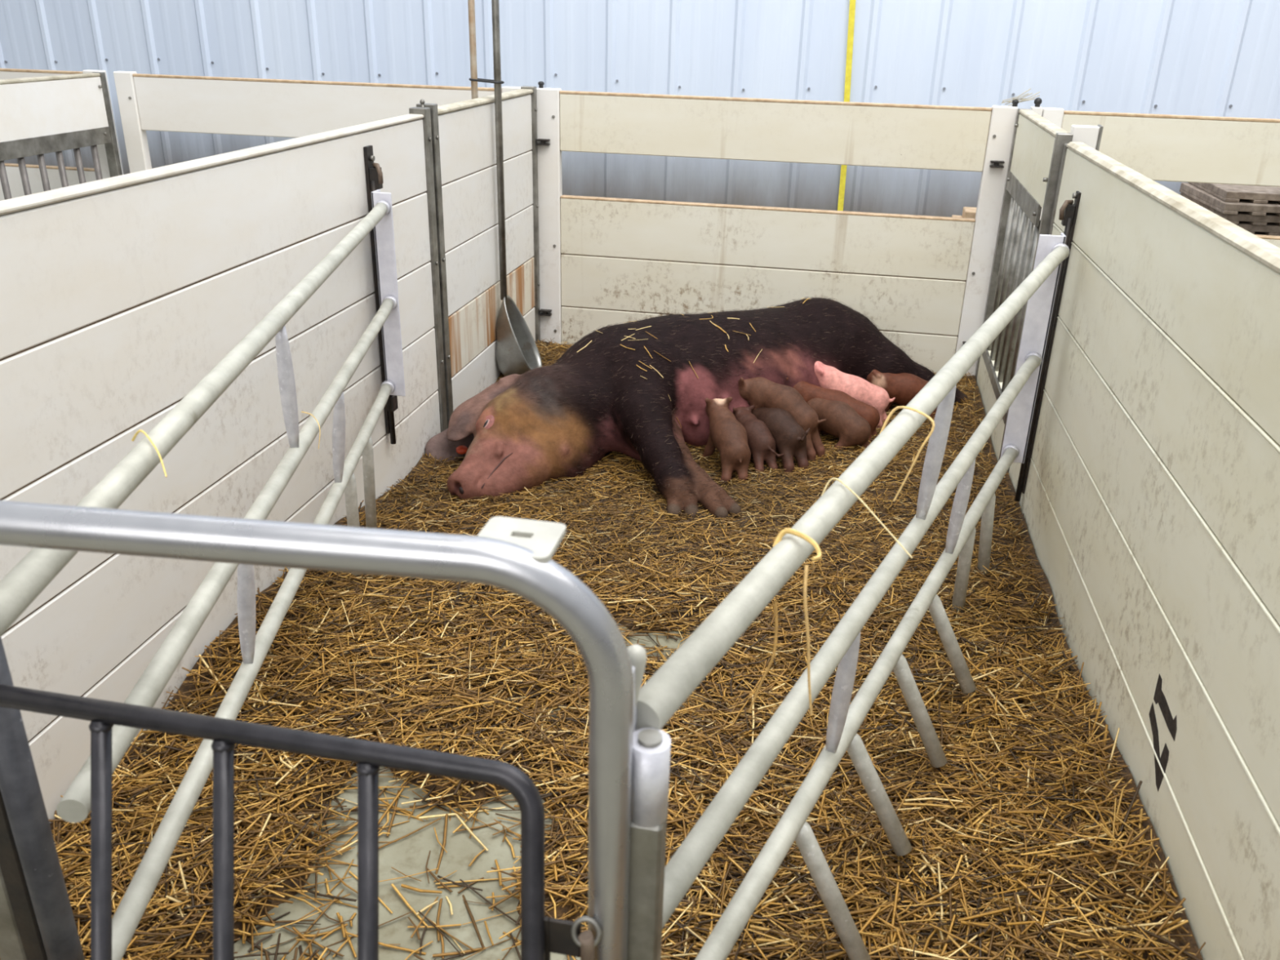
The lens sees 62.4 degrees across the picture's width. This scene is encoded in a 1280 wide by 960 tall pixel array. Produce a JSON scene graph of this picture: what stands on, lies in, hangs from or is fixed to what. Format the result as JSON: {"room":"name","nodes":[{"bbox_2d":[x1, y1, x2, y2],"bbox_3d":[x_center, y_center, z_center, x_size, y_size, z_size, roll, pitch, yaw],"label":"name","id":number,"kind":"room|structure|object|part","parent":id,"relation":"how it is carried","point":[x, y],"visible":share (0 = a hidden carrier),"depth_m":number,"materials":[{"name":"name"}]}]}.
{"room":"farm building","nodes":[
{"label":"farm building","id":0,"kind":"room"},
{"bbox_2d":[234,623,724,959],"bbox_3d":[-0.519,0.696,1.894,13.000,0.120,7.820,6,24,10],"label":"floor","id":1,"kind":"structure","parent":0,"point":[409,855],"depth_m":1.79,"materials":[{"name":"concrete"}]},
{"bbox_2d":[0,637,84,959],"bbox_3d":[-0.671,0.484,1.169,0.098,0.850,0.035,8,25,15],"label":"gate post","id":2,"kind":"object","parent":1,"relation":"on","point":[37,922],"visible":1,"depth_m":1.12,"materials":[{"name":"black metal"}]},
{"bbox_2d":[0,71,122,199],"bbox_3d":[-2.373,-1.030,4.207,0.055,1.064,1.000,6,24,10],"label":"gate","id":3,"kind":"object","parent":1,"relation":"on","point":[39,116],"visible":0.47,"depth_m":4.19,"materials":[{"name":"white plastic"}]},
{"bbox_2d":[0,68,123,200],"bbox_3d":[-3.163,-1.332,4.836,1.800,1.068,0.048,6,24,10],"label":"fence","id":4,"kind":"object","parent":1,"relation":"on","point":[12,170],"visible":0.2,"depth_m":4.67,"materials":[{"name":"white plastic"}]},
{"bbox_3d":[-2.322,-1.246,4.691,0.085,1.068,0.044,6,24,10],"label":"post","id":5,"kind":"part","parent":4,"relation":"part of","materials":[{"name":"silver metal"}]},
{"bbox_2d":[0,106,447,822],"bbox_3d":[-0.887,-0.112,2.214,0.094,1.078,2.526,6,24,10],"label":"wall","id":6,"kind":"structure","parent":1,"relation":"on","point":[119,295],"depth_m":2.09,"materials":[{"name":"white plastic"}]},
{"bbox_3d":[-0.701,-0.489,2.922,0.049,0.830,0.046,6,24,10],"label":"wall bracket","id":7,"kind":"part","parent":6,"relation":"part of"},
{"bbox_3d":[-0.710,-0.447,2.933,0.016,0.745,0.015,6,24,10],"label":"rod","id":8,"kind":"part","parent":6,"relation":"part of","materials":[{"name":"black metal"}]},
{"bbox_2d":[113,71,520,173],"bbox_3d":[-1.343,-1.144,4.518,1.794,1.068,0.048,6,24,10],"label":"fence","id":9,"kind":"object","parent":1,"relation":"on","point":[261,107],"visible":0.26,"depth_m":4.38,"materials":[{"name":"white plastic"}]},
{"bbox_3d":[-2.180,-1.231,4.666,0.085,1.068,0.044,6,24,10],"label":"post","id":10,"kind":"part","parent":9,"relation":"part of","materials":[{"name":"white plastic"}]},
{"bbox_3d":[-0.508,-1.058,4.374,0.090,1.068,0.044,6,24,10],"label":"post","id":11,"kind":"part","parent":9,"relation":"part of","materials":[{"name":"white plastic"}]},
{"bbox_2d":[467,0,478,99],"bbox_3d":[-0.570,-1.696,3.551,0.024,2.900,0.022,6,24,10],"label":"pipe","id":12,"kind":"object","parent":1,"relation":"on","point":[471,3],"visible":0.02,"depth_m":3.63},
{"bbox_2d":[469,78,504,84],"bbox_3d":[-0.531,-1.378,3.652,0.156,0.011,0.048,19,29,34],"label":"cable tie","id":13,"kind":"object","parent":12,"relation":"attached to","point":[482,80],"visible":1,"depth_m":3.63,"materials":[{"name":"black plastic"}]},
{"bbox_2d":[416,85,540,428],"bbox_3d":[-0.547,-0.837,3.837,0.061,1.100,1.094,6,24,10],"label":"fence","id":14,"kind":"object","parent":1,"relation":"on","point":[464,132],"visible":0.74,"depth_m":3.70,"materials":[{"name":"white plastic"}]},
{"bbox_2d":[49,341,1203,959],"bbox_3d":[0.128,0.237,2.700,1.896,0.118,3.725,6,24,10],"label":"straw","id":15,"kind":"object","parent":1,"relation":"on","point":[480,793],"visible":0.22,"depth_m":2.51,"materials":[{"name":"plant"}]},
{"bbox_2d":[0,337,1205,959],"bbox_3d":[0.118,0.232,2.662,1.902,0.178,3.796,6,24,10],"label":"bedding","id":16,"kind":"object","parent":15,"relation":"on","point":[717,729],"visible":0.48,"depth_m":2.07,"materials":[{"name":"yellow plant"}]},
{"bbox_2d":[0,189,405,959],"bbox_3d":[-0.634,0.049,1.987,0.070,0.839,2.108,0,24,-3],"label":"guard rail","id":17,"kind":"object","parent":16,"relation":"on","point":[20,587],"visible":0.95,"depth_m":1.60,"materials":[{"name":"metal"}]},
{"bbox_2d":[131,429,167,477],"bbox_3d":[-0.562,-0.035,1.216,0.009,0.030,0.109,-19,31,-38],"label":"strand","id":18,"kind":"object","parent":17,"relation":"on","point":[140,430],"visible":1,"depth_m":1.21,"materials":[{"name":"yellow plant"}]},
{"bbox_3d":[-0.608,-0.288,1.807,0.036,0.032,2.051,0,24,-4],"label":"rail","id":19,"kind":"part","parent":17,"relation":"part of","materials":[{"name":"white metal"}]},
{"bbox_3d":[-0.618,-0.075,1.943,0.531,0.030,1.917,6,24,10],"label":"rail","id":20,"kind":"part","parent":17,"relation":"part of","materials":[{"name":"white metal"}]},
{"bbox_3d":[-0.646,0.145,2.042,0.033,0.030,1.984,0,24,-4],"label":"rail","id":21,"kind":"part","parent":17,"relation":"part of","materials":[{"name":"white metal"}]},
{"bbox_2d":[301,411,320,448],"bbox_3d":[-0.615,-0.097,1.989,0.014,0.046,0.097,-13,28,-29],"label":"strand","id":22,"kind":"object","parent":17,"relation":"on","point":[301,411],"visible":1,"depth_m":1.97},
{"bbox_3d":[-0.672,-0.498,2.865,0.054,0.555,0.046,6,24,10],"label":"plate","id":23,"kind":"part","parent":17,"relation":"part of","materials":[{"name":"metal"}]},
{"bbox_2d":[491,0,542,376],"bbox_3d":[-0.423,-1.689,3.477,0.151,2.845,0.166,6,24,10],"label":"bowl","id":24,"kind":"object","parent":16,"relation":"on","point":[517,353],"visible":0.85,"depth_m":3.92,"materials":[{"name":"silver metal"}]},
{"bbox_2d":[496,294,542,376],"bbox_3d":[-0.453,-0.536,3.990,0.151,0.320,0.166,6,24,10],"label":"bowl","id":25,"kind":"object","parent":24,"relation":"on","point":[517,353],"depth_m":3.97,"materials":[{"name":"silver metal"}]},
{"bbox_2d":[425,295,973,519],"bbox_3d":[0.249,-0.327,3.588,1.968,0.401,0.980,-20,32,-40],"label":"sow","id":26,"kind":"object","parent":16,"relation":"on","point":[530,428],"visible":0.91,"depth_m":3.36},
{"bbox_2d":[577,297,811,427],"bbox_3d":[0.265,-0.456,3.752,1.084,0.290,0.490,-17,30,-35],"label":"scraps","id":27,"kind":"object","parent":26,"relation":"on","point":[724,331],"visible":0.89,"depth_m":3.50,"materials":[{"name":"yellow plant"}]},
{"bbox_2d":[700,396,751,484],"bbox_3d":[0.273,-0.139,3.393,0.120,0.214,0.314,-5,25,-14],"label":"piglet","id":28,"kind":"object","parent":16,"relation":"on","point":[727,434],"visible":1,"depth_m":3.31},
{"bbox_2d":[733,404,783,474],"bbox_3d":[0.372,-0.137,3.457,0.101,0.164,0.297,-6,25,-16],"label":"piglet","id":29,"kind":"object","parent":16,"relation":"on","point":[761,442],"visible":0.73,"depth_m":3.38},
{"bbox_2d":[746,401,810,474],"bbox_3d":[0.439,-0.158,3.489,0.116,0.180,0.371,-9,26,-22],"label":"piglet","id":30,"kind":"object","parent":16,"relation":"on","point":[790,438],"visible":0.62,"depth_m":3.37},
{"bbox_2d":[737,377,826,463],"bbox_3d":[0.460,-0.212,3.520,0.360,0.255,0.128,16,28,29],"label":"piglet","id":31,"kind":"object","parent":16,"relation":"on","point":[759,392],"visible":0.66,"depth_m":3.46},
{"bbox_2d":[786,377,879,441],"bbox_3d":[0.644,-0.258,3.675,0.412,0.221,0.155,8,25,15],"label":"piglet","id":32,"kind":"object","parent":16,"relation":"on","point":[808,391],"visible":0.36,"depth_m":3.62},
{"bbox_2d":[806,397,871,451],"bbox_3d":[0.643,-0.200,3.616,0.132,0.163,0.335,-15,29,-32],"label":"piglet","id":33,"kind":"object","parent":16,"relation":"on","point":[842,422],"visible":0.73,"depth_m":3.52},
{"bbox_2d":[630,232,1069,959],"bbox_3d":[0.551,0.163,1.924,0.158,0.843,2.313,13,27,25],"label":"guard rail","id":34,"kind":"object","parent":16,"relation":"on","point":[673,682],"visible":0.95,"depth_m":1.58,"materials":[{"name":"metal"}]},
{"bbox_2d":[748,601,777,712],"bbox_3d":[0.132,0.189,1.113,0.029,0.128,0.012,-17,30,-36],"label":"strand","id":35,"kind":"object","parent":34,"relation":"hanging from","point":[775,611],"visible":1,"depth_m":1.11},
{"bbox_2d":[772,528,821,560],"bbox_3d":[0.169,0.071,1.125,0.021,0.023,0.062,-18,30,-37],"label":"strand","id":36,"kind":"object","parent":34,"relation":"on","point":[787,531],"visible":0.99,"depth_m":1.13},
{"bbox_2d":[803,564,812,715],"bbox_3d":[0.174,0.169,1.107,0.009,0.163,0.040,-8,26,-21],"label":"strand","id":37,"kind":"object","parent":34,"relation":"hanging from","point":[806,570],"visible":1,"depth_m":1.10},
{"bbox_3d":[0.508,0.070,1.892,0.036,0.033,2.230,14,27,25],"label":"rail","id":38,"kind":"part","parent":34,"relation":"part of","materials":[{"name":"white metal"}]},
{"bbox_3d":[0.532,-0.190,1.772,0.039,0.035,2.230,14,27,25],"label":"rail","id":39,"kind":"part","parent":34,"relation":"part of","materials":[{"name":"white metal"}]},
{"bbox_3d":[0.488,0.309,2.002,0.036,0.033,2.230,14,27,25],"label":"rail","id":40,"kind":"part","parent":34,"relation":"part of","materials":[{"name":"white metal"}]},
{"bbox_2d":[821,477,912,558],"bbox_3d":[0.266,0.041,1.225,0.021,0.036,0.158,-14,28,-30],"label":"strand","id":41,"kind":"object","parent":34,"relation":"on","point":[832,478],"visible":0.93,"depth_m":1.23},
{"bbox_2d":[879,405,934,501],"bbox_3d":[0.376,-0.041,1.515,0.053,0.125,0.064,-8,26,-21],"label":"strand","id":42,"kind":"object","parent":34,"relation":"hanging from","point":[891,412],"visible":0.94,"depth_m":1.50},
{"bbox_3d":[1.038,-0.342,2.813,0.064,0.622,0.046,6,24,10],"label":"plate","id":43,"kind":"part","parent":34,"relation":"part of","materials":[{"name":"metal"}]},
{"bbox_2d":[813,360,895,428],"bbox_3d":[0.716,-0.304,3.732,0.362,0.262,0.119,4,24,6],"label":"piglet","id":44,"kind":"object","parent":16,"relation":"on","point":[829,377],"visible":0.56,"depth_m":3.68},
{"bbox_2d":[866,369,937,418],"bbox_3d":[0.946,-0.320,3.853,0.345,0.203,0.145,6,24,10],"label":"piglet","id":45,"kind":"object","parent":16,"relation":"on","point":[904,387],"visible":0.42,"depth_m":3.79},
{"bbox_2d":[626,666,666,959],"bbox_3d":[-0.002,0.554,1.012,0.034,0.882,0.038,6,24,10],"label":"gate post","id":46,"kind":"object","parent":1,"relation":"on","point":[647,845],"visible":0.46,"depth_m":0.90,"materials":[{"name":"metal"}]},
{"bbox_2d":[0,500,646,959],"bbox_3d":[-0.401,0.489,0.925,0.753,0.952,0.307,6,24,10],"label":"gate","id":47,"kind":"object","parent":46,"relation":"attached to","point":[513,555],"visible":1,"depth_m":0.84,"materials":[{"name":"silver metal"}]},
{"bbox_3d":[-0.069,0.415,0.916,0.036,0.090,0.004,6,24,10],"label":"hinge plate","id":48,"kind":"part","parent":47,"relation":"part of","materials":[{"name":"black metal"}]},
{"bbox_2d":[536,80,1018,376],"bbox_3d":[0.468,-0.963,4.187,1.811,1.093,0.070,6,24,10],"label":"fence","id":49,"kind":"object","parent":1,"relation":"on","point":[924,281],"visible":0.87,"depth_m":4.15,"materials":[{"name":"white plastic"}]},
{"bbox_3d":[-0.386,-1.545,4.131,0.025,0.025,0.024,6,24,10],"label":"pin knob","id":50,"kind":"part","parent":49,"relation":"part of","materials":[{"name":"black plastic"}]},
{"bbox_3d":[-0.371,-1.044,4.351,0.096,1.068,0.044,6,24,10],"label":"post","id":51,"kind":"part","parent":49,"relation":"part of","materials":[{"name":"white plastic"}]},
{"bbox_2d":[951,206,976,218],"bbox_3d":[1.318,-0.778,4.352,0.140,0.660,0.120,6,24,10],"label":"wood offcut","id":52,"kind":"object","parent":49,"relation":"on","point":[967,212],"visible":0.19,"depth_m":4.19,"materials":[{"name":"wood"}]},
{"bbox_3d":[1.313,-0.870,4.057,0.088,1.068,0.044,6,24,10],"label":"post","id":53,"kind":"part","parent":49,"relation":"part of","materials":[{"name":"white plastic"}]},
{"bbox_3d":[1.358,-1.365,3.827,0.025,0.025,0.024,6,24,10],"label":"pin knob","id":54,"kind":"part","parent":49,"relation":"part of","materials":[{"name":"black plastic"}]},
{"bbox_2d":[1001,88,1039,106],"bbox_3d":[1.373,-1.380,3.813,0.127,0.064,0.007,8,25,15],"label":"tuft","id":55,"kind":"object","parent":49,"relation":"on","point":[1023,100],"visible":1,"depth_m":3.81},
{"bbox_2d":[975,108,1073,461],"bbox_3d":[1.279,-0.673,3.619,0.055,1.064,0.906,6,24,10],"label":"gate","id":56,"kind":"object","parent":1,"relation":"on","point":[1037,144],"visible":0.78,"depth_m":3.55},
{"bbox_2d":[1030,97,1043,115],"bbox_3d":[1.422,-0.874,4.031,0.039,1.102,0.040,6,24,10],"label":"post","id":57,"kind":"object","parent":1,"relation":"on","point":[1037,108],"visible":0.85,"depth_m":3.81,"materials":[{"name":"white plastic"}]},
{"bbox_3d":[1.435,-1.362,3.813,0.027,0.032,0.025,6,24,10],"label":"pin knob","id":58,"kind":"part","parent":57,"relation":"part of","materials":[{"name":"black plastic"}]},
{"bbox_2d":[1070,124,1103,151],"bbox_3d":[1.261,-0.515,3.232,0.079,1.088,0.048,6,24,10],"label":"post","id":59,"kind":"object","parent":1,"relation":"on","point":[1091,135],"visible":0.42,"depth_m":3.00,"materials":[{"name":"white plastic"}]},
{"bbox_2d":[1007,142,1279,959],"bbox_3d":[0.950,0.070,1.948,0.091,1.048,2.794,5,24,9],"label":"wall","id":60,"kind":"structure","parent":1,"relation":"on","point":[1149,504],"depth_m":1.85,"materials":[{"name":"white paint"}]},
{"bbox_3d":[1.121,-0.350,2.953,0.049,0.889,0.046,6,24,10],"label":"wall bracket","id":61,"kind":"part","parent":60,"relation":"part of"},
{"bbox_2d":[1040,107,1279,248],"bbox_3d":[2.350,-0.761,3.874,1.850,1.068,0.048,6,24,10],"label":"fence","id":62,"kind":"object","parent":1,"relation":"on","point":[1227,150],"visible":0.16,"depth_m":3.77,"materials":[{"name":"white plastic"}]},
{"bbox_3d":[1.478,-0.853,4.028,0.070,1.068,0.044,6,24,10],"label":"post","id":63,"kind":"part","parent":62,"relation":"part of","materials":[{"name":"silver metal"}]},
{"bbox_2d":[0,0,1279,316],"bbox_3d":[0.125,-2.806,4.486,13.609,4.200,0.015,6,24,10],"label":"wall","id":64,"kind":"structure","parent":0,"point":[1212,58],"depth_m":4.88,"materials":[{"name":"white metal"}]},
{"bbox_2d":[837,0,855,210],"bbox_3d":[0.943,-1.983,4.652,0.068,2.000,0.004,6,24,10],"label":"strap","id":65,"kind":"object","parent":64,"relation":"hanging from","point":[852,2],"visible":0.48,"depth_m":4.72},
{"bbox_3d":[2.794,-0.949,4.244,1.100,0.038,0.565,6,24,10],"label":"floor","id":66,"kind":"structure","parent":0,"visible":0},
{"bbox_2d":[1179,182,1279,235],"bbox_3d":[2.802,-1.062,4.210,1.160,0.194,0.639,5,24,8],"label":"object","id":67,"kind":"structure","parent":66,"relation":"on","point":[1198,194],"depth_m":4.03,"materials":[{"name":"brown wood"}]}
]}

